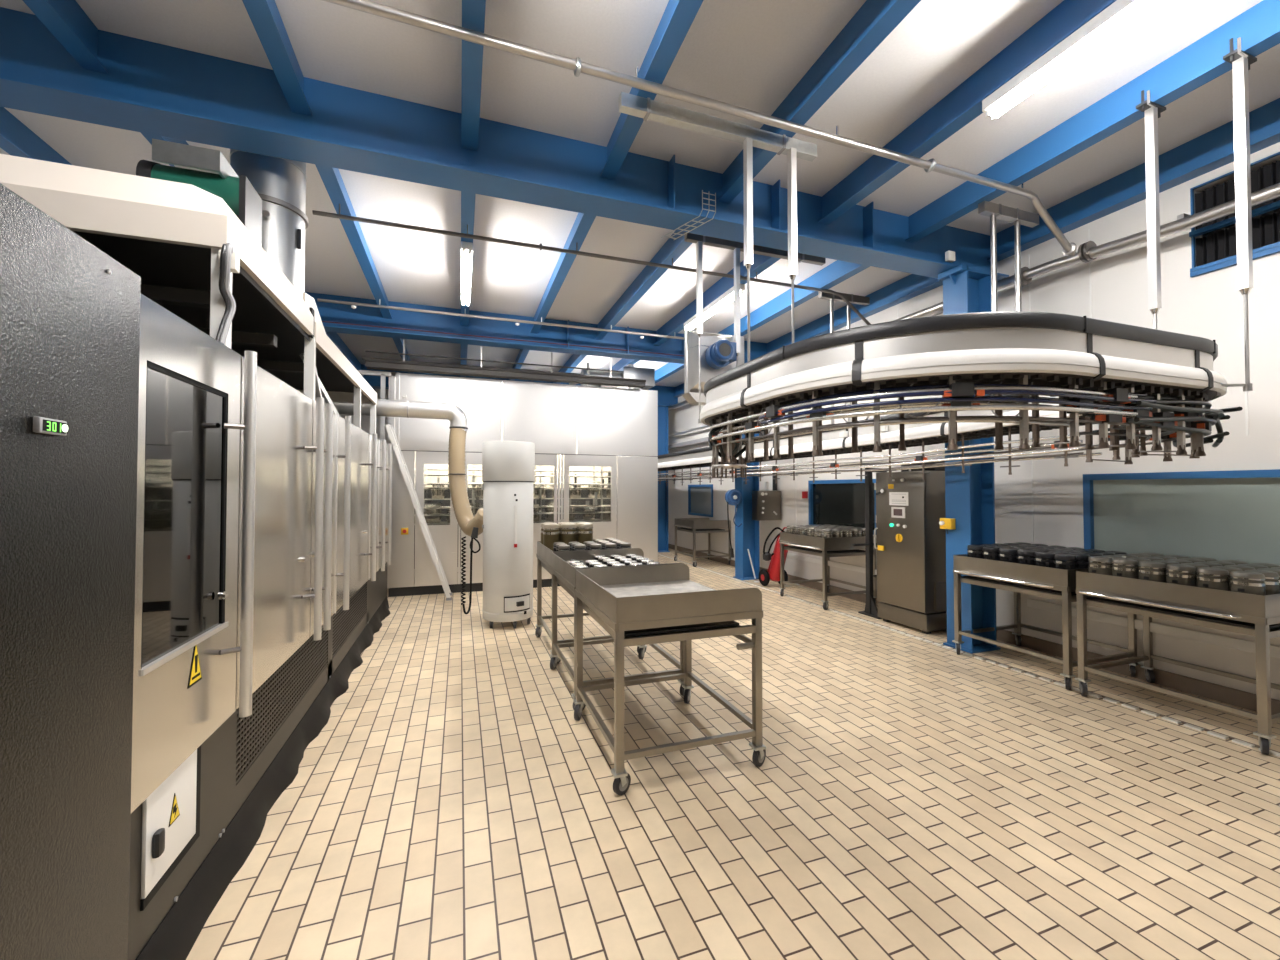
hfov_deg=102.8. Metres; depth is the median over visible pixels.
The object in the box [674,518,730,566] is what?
cart
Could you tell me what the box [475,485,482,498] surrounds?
vessel
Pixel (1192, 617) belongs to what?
shelf
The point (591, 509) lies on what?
vessel
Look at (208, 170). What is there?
motor
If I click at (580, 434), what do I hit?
wall
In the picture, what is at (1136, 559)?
pot
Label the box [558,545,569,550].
jar
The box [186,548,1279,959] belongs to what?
floor
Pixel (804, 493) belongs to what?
fire sign
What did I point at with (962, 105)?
ceiling beam
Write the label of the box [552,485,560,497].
vessel
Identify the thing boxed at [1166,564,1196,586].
pot
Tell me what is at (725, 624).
shelf
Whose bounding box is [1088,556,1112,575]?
pot
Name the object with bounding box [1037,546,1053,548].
pot
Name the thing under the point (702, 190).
cable tray
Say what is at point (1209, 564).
pot
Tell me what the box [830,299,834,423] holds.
support pole
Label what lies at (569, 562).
lidded jar
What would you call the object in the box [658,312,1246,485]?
conveyor
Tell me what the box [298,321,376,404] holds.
hood
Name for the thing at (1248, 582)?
pot
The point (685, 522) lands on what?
tray
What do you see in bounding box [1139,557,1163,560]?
pot
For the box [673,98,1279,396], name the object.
beam
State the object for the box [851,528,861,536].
round pot
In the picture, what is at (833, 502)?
window
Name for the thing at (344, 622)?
grille
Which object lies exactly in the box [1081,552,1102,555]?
pot
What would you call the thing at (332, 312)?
beam
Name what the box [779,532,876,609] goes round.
cart
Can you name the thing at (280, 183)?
duct
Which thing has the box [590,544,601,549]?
jar
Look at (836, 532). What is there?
round pot
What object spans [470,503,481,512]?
vessel
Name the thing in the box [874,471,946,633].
tall cabinet
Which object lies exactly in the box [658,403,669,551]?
steel column
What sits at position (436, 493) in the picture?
vessel
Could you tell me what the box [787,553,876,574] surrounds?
trim
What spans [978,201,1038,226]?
channel
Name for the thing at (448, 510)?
vessel
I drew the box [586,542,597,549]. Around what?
jar
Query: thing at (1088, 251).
pipe
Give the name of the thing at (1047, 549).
pot
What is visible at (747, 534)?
steel column
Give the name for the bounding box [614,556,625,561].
lidded jar
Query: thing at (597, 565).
lidded jar
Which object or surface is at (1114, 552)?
pot
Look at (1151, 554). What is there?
pot
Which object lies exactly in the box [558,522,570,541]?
jar
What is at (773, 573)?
extinguisher
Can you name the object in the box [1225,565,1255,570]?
pot
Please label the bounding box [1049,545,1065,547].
pot
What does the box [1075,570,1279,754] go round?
cart
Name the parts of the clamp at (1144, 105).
clamp plate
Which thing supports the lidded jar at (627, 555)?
on the cart at (563, 573)
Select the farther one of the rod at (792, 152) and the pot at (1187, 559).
the pot at (1187, 559)
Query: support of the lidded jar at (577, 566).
on the cart at (563, 573)
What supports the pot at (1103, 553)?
on the cart at (1046, 582)
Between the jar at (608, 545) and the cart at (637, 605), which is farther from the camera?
the jar at (608, 545)
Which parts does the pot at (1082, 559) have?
lid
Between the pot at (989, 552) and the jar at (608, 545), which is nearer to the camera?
the pot at (989, 552)
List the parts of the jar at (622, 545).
lid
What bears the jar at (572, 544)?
on the cart at (544, 554)
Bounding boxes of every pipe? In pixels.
[312,204,870,324]
[317,299,683,339]
[322,0,1076,256]
[324,399,482,536]
[362,357,579,374]
[668,183,1279,410]
[668,425,710,436]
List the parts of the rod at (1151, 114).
threaded rod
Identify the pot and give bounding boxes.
[786,525,794,533]
[793,526,802,534]
[800,527,808,534]
[806,527,814,535]
[814,528,822,536]
[821,529,832,537]
[832,529,842,537]
[842,528,852,536]
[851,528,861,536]
[967,545,984,558]
[983,546,999,560]
[993,543,1007,545]
[998,548,1016,562]
[1008,545,1024,547]
[1013,547,1030,549]
[1017,550,1035,564]
[1021,544,1036,546]
[1031,549,1048,551]
[1034,552,1054,567]
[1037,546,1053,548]
[1042,548,1061,550]
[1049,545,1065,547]
[1049,551,1068,553]
[1054,548,1072,550]
[1054,554,1076,569]
[1062,550,1080,553]
[1066,547,1084,549]
[1070,553,1089,568]
[1073,550,1092,552]
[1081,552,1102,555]
[1085,549,1104,551]
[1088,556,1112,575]
[1093,552,1114,555]
[1104,555,1125,558]
[1105,551,1126,554]
[1112,558,1138,578]
[1117,554,1137,557]
[1126,558,1150,567]
[1128,553,1151,557]
[1138,561,1166,582]
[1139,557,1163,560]
[1140,553,1163,555]
[1152,556,1176,559]
[1153,560,1178,570]
[1164,555,1188,558]
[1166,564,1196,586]
[1167,559,1191,563]
[1180,558,1204,562]
[1181,563,1208,574]
[1192,557,1216,561]
[1194,562,1221,567]
[1196,567,1229,590]
[1207,561,1234,565]
[1211,566,1241,582]
[1220,560,1247,564]
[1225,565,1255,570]
[1230,571,1265,595]
[1238,564,1267,569]
[1245,570,1279,594]
[1250,563,1279,567]
[1257,568,1279,586]
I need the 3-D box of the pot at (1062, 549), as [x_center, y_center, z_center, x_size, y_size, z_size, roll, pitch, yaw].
[3.856,0.735,4.652,0.154,0.232,0.145,0,-1,-17]
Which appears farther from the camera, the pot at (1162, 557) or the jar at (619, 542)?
the jar at (619, 542)
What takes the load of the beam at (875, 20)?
attached to the ceiling
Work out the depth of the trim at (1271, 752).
4.31 m
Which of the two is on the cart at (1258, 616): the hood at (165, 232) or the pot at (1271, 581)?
the pot at (1271, 581)
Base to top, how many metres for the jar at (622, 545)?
0.165 m
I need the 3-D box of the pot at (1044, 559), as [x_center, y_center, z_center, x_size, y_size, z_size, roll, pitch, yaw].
[3.445,0.729,4.348,0.154,0.232,0.145,0,-1,-19]
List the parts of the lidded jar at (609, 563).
lid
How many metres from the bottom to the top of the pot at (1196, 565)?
0.245 m
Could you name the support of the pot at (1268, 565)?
on the cart at (1258, 616)
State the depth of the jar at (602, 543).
5.09 m
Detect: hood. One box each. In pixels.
[0,154,313,334]
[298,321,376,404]
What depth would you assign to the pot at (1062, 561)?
4.15 m
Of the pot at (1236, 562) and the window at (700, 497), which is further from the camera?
the window at (700, 497)
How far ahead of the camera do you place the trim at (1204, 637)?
4.12 m
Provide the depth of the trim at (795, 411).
8.79 m
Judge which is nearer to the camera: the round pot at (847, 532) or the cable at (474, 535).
the cable at (474, 535)
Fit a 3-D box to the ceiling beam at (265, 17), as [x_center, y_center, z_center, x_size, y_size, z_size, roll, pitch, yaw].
[-2.949,-2.502,5.415,0.115,0.255,12.796,0,-1,-19]
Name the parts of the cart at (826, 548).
leg, leg, frame, leg, leg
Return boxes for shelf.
[624,620,738,636]
[677,527,723,530]
[784,546,864,553]
[961,576,1076,595]
[1086,597,1279,628]
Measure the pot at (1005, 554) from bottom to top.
0.232 m
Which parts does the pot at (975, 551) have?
lid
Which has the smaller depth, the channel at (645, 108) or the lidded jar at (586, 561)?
the channel at (645, 108)
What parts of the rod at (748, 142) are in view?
threaded rod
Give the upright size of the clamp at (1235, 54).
0.130 m
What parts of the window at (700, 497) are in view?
pane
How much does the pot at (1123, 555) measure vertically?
0.245 m
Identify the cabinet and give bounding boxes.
[481,441,534,627]
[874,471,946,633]
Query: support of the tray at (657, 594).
on the cart at (637, 605)
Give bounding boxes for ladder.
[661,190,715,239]
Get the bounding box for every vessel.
[424,502,441,522]
[431,482,444,498]
[446,509,449,522]
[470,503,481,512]
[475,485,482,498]
[533,481,546,497]
[533,504,538,520]
[545,501,557,520]
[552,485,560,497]
[569,485,581,497]
[569,507,574,519]
[583,507,594,519]
[588,481,600,497]
[599,504,610,519]
[606,485,610,497]
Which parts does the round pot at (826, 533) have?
lid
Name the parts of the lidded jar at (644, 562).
lid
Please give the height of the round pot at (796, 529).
0.232 m
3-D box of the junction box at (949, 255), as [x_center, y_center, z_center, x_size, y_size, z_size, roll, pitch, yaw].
[3.127,-2.252,5.151,0.090,0.095,0.045,0,-1,-19]
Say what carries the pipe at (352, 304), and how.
attached to the beam at (875, 20)
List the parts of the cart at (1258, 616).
leg, leg, frame, leg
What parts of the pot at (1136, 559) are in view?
lid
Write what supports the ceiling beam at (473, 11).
attached to the ceiling
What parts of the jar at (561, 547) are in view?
lid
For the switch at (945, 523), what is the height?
0.164 m
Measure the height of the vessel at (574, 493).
0.270 m
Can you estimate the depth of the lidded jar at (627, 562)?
4.28 m
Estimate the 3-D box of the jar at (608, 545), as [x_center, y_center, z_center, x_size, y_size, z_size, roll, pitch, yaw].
[-0.285,0.701,4.999,0.114,0.165,0.114,0,-1,-19]
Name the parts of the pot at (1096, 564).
lid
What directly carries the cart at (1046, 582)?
on the floor
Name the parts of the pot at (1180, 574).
lid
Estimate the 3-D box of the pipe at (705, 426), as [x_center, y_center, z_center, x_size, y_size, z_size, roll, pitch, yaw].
[1.279,-1.209,12.351,0.060,0.057,5.600,0,-1,-19]
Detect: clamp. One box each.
[1136,90,1165,117]
[1223,37,1256,69]
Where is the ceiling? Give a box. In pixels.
[0,0,1279,386]
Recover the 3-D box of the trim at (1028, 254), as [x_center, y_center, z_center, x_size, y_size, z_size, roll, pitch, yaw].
[3.959,-0.674,5.172,0.006,3.250,0.012,0,-1,-19]
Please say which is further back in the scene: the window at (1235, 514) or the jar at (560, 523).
the jar at (560, 523)
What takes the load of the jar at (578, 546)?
on the cart at (544, 554)
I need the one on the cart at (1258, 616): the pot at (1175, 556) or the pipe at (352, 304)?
the pot at (1175, 556)
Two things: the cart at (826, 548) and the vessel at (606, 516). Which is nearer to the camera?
the cart at (826, 548)
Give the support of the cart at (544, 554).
on the floor
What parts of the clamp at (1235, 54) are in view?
clamp plate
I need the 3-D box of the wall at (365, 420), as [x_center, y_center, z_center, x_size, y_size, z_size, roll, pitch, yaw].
[-4.152,-0.300,13.681,9.950,4.335,0.150,0,-1,-19]
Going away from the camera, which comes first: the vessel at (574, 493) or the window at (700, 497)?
the vessel at (574, 493)
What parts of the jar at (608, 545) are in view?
lid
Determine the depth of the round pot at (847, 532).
6.98 m
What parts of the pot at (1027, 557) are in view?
lid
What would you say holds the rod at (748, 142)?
hanging from the channel at (645, 108)
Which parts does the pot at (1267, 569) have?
lid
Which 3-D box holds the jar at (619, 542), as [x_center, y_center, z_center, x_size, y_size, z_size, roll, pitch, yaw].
[-0.185,0.704,5.173,0.114,0.165,0.114,0,-1,-19]
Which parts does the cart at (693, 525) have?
leg, leg, frame, leg, leg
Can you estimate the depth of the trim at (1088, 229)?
4.69 m
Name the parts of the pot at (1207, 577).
lid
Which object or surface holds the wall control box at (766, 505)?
attached to the steel column at (747, 534)
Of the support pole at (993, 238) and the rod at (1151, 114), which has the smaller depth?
the rod at (1151, 114)
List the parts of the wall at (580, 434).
corner frame, panel, door, panel, door post, door, panel, door, door post, door post, door, panel, panel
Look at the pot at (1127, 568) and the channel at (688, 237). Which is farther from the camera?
the channel at (688, 237)
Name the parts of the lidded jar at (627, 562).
lid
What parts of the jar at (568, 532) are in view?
lid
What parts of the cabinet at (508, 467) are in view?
ash door, door, door handle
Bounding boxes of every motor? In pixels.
[136,139,261,245]
[682,330,743,404]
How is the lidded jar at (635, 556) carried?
on the cart at (563, 573)
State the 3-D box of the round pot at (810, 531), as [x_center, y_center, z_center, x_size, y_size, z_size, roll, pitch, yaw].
[2.431,0.785,7.227,0.152,0.232,0.152,0,-1,-21]
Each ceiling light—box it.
[461,241,472,305]
[684,284,744,330]
[982,0,1164,120]
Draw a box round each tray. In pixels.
[365,339,645,387]
[537,539,641,564]
[552,549,683,586]
[576,564,761,623]
[675,518,730,526]
[780,532,873,547]
[953,554,1087,586]
[1076,570,1279,617]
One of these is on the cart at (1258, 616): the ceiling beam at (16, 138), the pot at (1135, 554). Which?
the pot at (1135, 554)
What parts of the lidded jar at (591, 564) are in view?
lid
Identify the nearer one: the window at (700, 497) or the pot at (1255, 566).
the pot at (1255, 566)
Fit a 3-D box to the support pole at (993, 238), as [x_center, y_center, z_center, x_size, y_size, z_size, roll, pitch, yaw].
[3.073,-1.511,4.431,0.044,1.585,0.044,0,-1,-19]
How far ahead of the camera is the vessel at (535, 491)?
8.98 m
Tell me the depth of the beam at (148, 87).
3.58 m
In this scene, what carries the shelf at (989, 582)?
attached to the cart at (1046, 582)
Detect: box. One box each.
[752,482,780,520]
[901,461,944,471]
[945,251,954,262]
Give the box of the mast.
[852,468,891,618]
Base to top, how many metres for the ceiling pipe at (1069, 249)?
0.540 m
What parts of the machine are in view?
rotary knob, rail, door, hood post, rail, panel, door, rail, hood post, door, door, hood post, door, hood post, door, door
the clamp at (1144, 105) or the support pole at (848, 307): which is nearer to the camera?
the clamp at (1144, 105)
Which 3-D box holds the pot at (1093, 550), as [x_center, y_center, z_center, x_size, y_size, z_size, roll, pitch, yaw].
[4.062,0.733,4.561,0.154,0.232,0.145,0,-1,-19]
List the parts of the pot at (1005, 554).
lid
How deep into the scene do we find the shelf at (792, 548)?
7.12 m
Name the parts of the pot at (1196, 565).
lid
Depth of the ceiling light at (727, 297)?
6.68 m
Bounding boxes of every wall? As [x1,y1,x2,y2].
[339,389,388,444]
[357,370,657,596]
[668,142,1279,699]
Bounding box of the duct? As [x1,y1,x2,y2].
[229,149,325,333]
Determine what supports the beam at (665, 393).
on the steel column at (662, 407)
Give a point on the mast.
(871, 610)
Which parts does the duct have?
gusset plate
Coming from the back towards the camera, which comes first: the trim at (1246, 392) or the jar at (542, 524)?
the jar at (542, 524)
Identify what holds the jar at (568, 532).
on the cart at (544, 554)
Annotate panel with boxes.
[0,183,140,959]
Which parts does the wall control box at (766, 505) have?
door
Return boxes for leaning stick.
[747,549,755,578]
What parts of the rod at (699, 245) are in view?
threaded rod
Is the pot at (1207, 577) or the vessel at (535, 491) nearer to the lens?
the pot at (1207, 577)
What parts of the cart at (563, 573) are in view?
leg, frame, leg, leg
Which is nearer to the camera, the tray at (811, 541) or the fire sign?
the tray at (811, 541)
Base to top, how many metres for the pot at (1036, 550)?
0.232 m
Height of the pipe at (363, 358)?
0.038 m
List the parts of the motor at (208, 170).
motor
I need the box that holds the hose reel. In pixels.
[725,489,741,557]
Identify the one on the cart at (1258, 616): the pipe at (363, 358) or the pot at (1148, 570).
the pot at (1148, 570)
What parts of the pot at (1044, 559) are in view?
lid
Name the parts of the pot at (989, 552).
lid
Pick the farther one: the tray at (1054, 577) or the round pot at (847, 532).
the round pot at (847, 532)
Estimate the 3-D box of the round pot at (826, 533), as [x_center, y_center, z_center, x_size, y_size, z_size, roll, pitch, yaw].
[2.537,0.780,6.930,0.152,0.232,0.152,0,-1,-19]
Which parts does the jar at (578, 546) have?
lid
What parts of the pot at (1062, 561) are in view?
lid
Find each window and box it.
[688,484,712,516]
[808,479,875,534]
[1083,469,1279,564]
[1189,152,1279,276]
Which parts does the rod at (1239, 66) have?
threaded rod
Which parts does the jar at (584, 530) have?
lid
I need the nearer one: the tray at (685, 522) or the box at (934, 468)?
the box at (934, 468)
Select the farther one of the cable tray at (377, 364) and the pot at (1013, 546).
the cable tray at (377, 364)
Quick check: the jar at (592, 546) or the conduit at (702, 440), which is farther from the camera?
the conduit at (702, 440)
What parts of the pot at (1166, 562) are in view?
lid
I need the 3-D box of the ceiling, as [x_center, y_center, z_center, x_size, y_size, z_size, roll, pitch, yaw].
[-0.972,-2.704,4.694,10.050,0.120,19.400,0,-1,-19]
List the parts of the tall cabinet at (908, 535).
handle, yellow plate, screen glass, door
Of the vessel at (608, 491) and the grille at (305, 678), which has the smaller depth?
the grille at (305, 678)
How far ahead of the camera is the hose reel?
9.07 m
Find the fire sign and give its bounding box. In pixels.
[802,491,807,497]
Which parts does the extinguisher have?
trolley frame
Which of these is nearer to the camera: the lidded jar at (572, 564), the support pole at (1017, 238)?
the lidded jar at (572, 564)
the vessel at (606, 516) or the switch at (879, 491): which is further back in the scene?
the vessel at (606, 516)
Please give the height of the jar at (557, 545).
0.165 m
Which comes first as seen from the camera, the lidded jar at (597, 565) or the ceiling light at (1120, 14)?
the ceiling light at (1120, 14)
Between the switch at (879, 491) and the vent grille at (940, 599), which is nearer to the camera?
the vent grille at (940, 599)
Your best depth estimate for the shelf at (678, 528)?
10.91 m
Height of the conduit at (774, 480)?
0.460 m
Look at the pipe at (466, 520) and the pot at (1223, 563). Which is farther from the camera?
the pipe at (466, 520)
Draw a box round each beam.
[0,7,1008,280]
[0,107,71,164]
[22,0,363,375]
[242,0,413,373]
[305,292,766,363]
[361,364,677,405]
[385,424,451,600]
[460,0,485,376]
[509,0,702,380]
[553,0,920,383]
[609,0,1115,370]
[655,0,1279,382]
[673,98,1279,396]
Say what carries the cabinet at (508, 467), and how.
on the floor
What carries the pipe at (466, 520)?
attached to the cabinet at (508, 467)
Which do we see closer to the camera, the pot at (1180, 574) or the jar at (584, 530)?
the pot at (1180, 574)
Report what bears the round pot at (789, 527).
on the cart at (826, 548)
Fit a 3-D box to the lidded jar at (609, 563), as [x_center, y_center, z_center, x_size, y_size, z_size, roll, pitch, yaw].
[-0.222,0.725,4.267,0.108,0.088,0.106,0,-1,-19]
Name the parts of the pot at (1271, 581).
lid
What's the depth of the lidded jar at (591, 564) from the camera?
4.18 m
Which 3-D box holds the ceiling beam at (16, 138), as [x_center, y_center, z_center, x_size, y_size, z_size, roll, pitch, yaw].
[-4.924,-2.516,4.699,0.115,0.255,4.236,0,-1,-19]
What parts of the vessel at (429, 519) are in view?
lid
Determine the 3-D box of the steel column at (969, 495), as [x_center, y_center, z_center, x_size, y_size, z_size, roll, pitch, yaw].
[3.369,-0.221,5.242,0.465,3.847,0.310,0,-1,-19]
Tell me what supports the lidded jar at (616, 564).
on the cart at (563, 573)
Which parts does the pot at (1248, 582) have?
lid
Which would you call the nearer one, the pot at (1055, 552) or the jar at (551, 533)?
the pot at (1055, 552)
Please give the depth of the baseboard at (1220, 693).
4.33 m
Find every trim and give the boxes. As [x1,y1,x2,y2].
[658,554,1279,756]
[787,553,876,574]
[795,411,795,495]
[1027,599,1279,657]
[1028,254,1033,543]
[1088,229,1093,444]
[1243,308,1248,435]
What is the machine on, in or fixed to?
on the floor
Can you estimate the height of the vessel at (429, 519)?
0.340 m
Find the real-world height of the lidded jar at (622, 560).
0.088 m
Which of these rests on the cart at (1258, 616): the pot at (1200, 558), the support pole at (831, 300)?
the pot at (1200, 558)
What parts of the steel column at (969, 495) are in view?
cap plate, plate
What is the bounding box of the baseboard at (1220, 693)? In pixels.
[668,544,1279,714]
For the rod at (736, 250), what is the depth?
5.04 m
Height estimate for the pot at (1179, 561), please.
0.245 m
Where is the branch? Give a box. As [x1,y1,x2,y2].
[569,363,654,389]
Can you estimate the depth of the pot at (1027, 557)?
4.45 m
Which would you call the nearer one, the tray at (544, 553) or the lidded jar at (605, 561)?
the lidded jar at (605, 561)
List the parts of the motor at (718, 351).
motor, motor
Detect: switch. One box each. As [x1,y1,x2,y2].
[876,489,885,494]
[939,518,955,533]
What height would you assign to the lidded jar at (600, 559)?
0.088 m
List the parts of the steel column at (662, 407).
cap plate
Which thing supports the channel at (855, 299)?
attached to the ceiling beam at (1200, 62)
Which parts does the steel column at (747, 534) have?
plate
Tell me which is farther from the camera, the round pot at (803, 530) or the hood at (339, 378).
the round pot at (803, 530)
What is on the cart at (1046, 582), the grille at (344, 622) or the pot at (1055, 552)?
the pot at (1055, 552)
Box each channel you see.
[619,92,816,161]
[684,232,824,265]
[818,291,869,304]
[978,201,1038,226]
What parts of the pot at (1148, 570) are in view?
lid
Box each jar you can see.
[540,522,552,543]
[543,523,559,550]
[553,542,563,550]
[556,543,566,550]
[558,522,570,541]
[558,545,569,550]
[560,523,576,544]
[567,561,579,564]
[571,543,581,550]
[571,563,583,566]
[574,544,585,550]
[575,565,587,567]
[577,523,592,543]
[585,560,597,567]
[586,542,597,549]
[589,562,601,567]
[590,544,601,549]
[594,555,605,559]
[594,564,606,566]
[598,557,609,563]
[601,542,611,548]
[603,559,614,564]
[605,543,616,548]
[607,561,619,566]
[610,554,621,558]
[612,563,624,565]
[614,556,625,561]
[616,541,626,548]
[620,543,630,548]
[620,558,631,563]
[624,560,636,565]
[626,554,636,557]
[631,555,641,560]
[636,557,647,562]
[641,559,653,564]
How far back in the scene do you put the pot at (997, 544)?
5.00 m
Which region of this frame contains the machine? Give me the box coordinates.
[0,154,391,959]
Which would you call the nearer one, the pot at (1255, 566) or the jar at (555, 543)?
the pot at (1255, 566)
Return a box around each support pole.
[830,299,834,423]
[847,301,850,421]
[990,214,997,311]
[1014,220,1021,311]
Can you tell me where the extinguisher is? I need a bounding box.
[759,527,799,586]
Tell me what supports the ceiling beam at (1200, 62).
attached to the ceiling
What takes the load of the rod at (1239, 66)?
hanging from the clamp at (1235, 54)
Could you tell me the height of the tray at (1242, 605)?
0.135 m
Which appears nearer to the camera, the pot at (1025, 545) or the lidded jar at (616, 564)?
the lidded jar at (616, 564)
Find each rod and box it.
[696,241,702,422]
[734,248,739,366]
[743,137,752,361]
[787,147,796,342]
[1144,107,1161,328]
[1232,57,1252,391]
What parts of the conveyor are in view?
carrier post, carrier post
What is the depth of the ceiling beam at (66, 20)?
2.87 m
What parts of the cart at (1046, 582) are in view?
leg, frame, leg, leg, leg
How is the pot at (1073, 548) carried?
on the cart at (1046, 582)
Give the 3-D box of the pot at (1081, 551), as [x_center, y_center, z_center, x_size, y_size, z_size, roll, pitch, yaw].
[3.907,0.732,4.510,0.154,0.232,0.145,0,-1,-21]
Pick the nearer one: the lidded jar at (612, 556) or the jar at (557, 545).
the lidded jar at (612, 556)
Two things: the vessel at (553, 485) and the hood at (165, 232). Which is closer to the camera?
the hood at (165, 232)
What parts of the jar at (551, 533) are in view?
lid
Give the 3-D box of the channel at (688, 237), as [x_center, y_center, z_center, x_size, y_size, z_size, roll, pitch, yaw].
[1.192,-2.331,5.152,1.600,0.096,0.076,0,-1,-19]
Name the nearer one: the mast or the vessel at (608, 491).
the mast
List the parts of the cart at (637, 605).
leg, leg, frame, leg, leg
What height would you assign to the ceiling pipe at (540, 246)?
0.514 m
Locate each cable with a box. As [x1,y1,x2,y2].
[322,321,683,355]
[461,527,480,613]
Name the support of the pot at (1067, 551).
on the cart at (1046, 582)
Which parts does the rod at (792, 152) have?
threaded rod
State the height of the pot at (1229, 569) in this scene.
0.245 m
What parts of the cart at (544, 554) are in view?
leg, frame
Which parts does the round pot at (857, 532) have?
lid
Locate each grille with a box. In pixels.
[236,625,327,783]
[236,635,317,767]
[332,583,366,657]
[934,581,946,610]
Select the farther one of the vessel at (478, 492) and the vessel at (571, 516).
the vessel at (571, 516)
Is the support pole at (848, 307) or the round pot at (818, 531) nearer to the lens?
the support pole at (848, 307)
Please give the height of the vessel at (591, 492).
0.315 m
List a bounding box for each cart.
[535,539,645,663]
[550,549,683,710]
[573,564,765,795]
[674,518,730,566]
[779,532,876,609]
[952,554,1138,689]
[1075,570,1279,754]
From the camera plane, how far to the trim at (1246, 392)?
3.75 m
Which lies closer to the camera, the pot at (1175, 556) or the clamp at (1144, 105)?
the clamp at (1144, 105)
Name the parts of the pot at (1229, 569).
lid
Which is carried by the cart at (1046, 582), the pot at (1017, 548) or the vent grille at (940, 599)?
the pot at (1017, 548)
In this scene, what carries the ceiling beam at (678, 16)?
attached to the ceiling
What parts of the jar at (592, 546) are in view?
lid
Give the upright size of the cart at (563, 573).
1.037 m
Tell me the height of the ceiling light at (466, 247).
0.115 m
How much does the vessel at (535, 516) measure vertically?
0.304 m
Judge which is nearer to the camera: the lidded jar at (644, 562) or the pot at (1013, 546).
the lidded jar at (644, 562)
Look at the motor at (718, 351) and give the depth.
5.03 m
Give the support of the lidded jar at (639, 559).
on the cart at (563, 573)
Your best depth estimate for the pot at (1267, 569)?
3.32 m
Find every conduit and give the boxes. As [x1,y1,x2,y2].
[668,431,761,449]
[772,466,776,490]
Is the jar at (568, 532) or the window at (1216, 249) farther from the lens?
the jar at (568, 532)
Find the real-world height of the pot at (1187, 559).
0.245 m
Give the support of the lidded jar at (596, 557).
on the cart at (563, 573)
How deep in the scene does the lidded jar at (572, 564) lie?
4.13 m
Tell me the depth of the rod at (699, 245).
4.91 m
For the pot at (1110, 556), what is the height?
0.245 m
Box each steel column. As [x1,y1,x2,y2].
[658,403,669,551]
[733,434,759,579]
[938,264,1000,653]
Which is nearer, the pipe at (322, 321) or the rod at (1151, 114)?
the rod at (1151, 114)
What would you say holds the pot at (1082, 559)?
on the cart at (1046, 582)
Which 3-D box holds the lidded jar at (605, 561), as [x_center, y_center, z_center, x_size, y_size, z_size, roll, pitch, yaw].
[-0.268,0.727,4.403,0.108,0.088,0.106,0,-1,-17]
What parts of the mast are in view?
arm, post, plate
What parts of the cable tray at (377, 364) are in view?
rail, rail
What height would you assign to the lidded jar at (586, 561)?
0.088 m
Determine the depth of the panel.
1.21 m
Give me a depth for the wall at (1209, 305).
4.56 m
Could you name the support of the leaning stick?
on the floor
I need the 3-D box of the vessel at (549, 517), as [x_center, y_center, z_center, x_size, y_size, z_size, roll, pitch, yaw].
[-1.580,0.555,9.188,0.264,0.346,0.276,0,-1,-16]
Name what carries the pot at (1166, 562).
on the cart at (1258, 616)
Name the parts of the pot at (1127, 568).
lid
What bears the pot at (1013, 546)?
on the cart at (1046, 582)
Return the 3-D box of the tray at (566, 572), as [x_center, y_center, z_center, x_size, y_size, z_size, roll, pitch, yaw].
[-0.215,0.715,4.285,0.880,0.135,1.000,0,-1,-19]

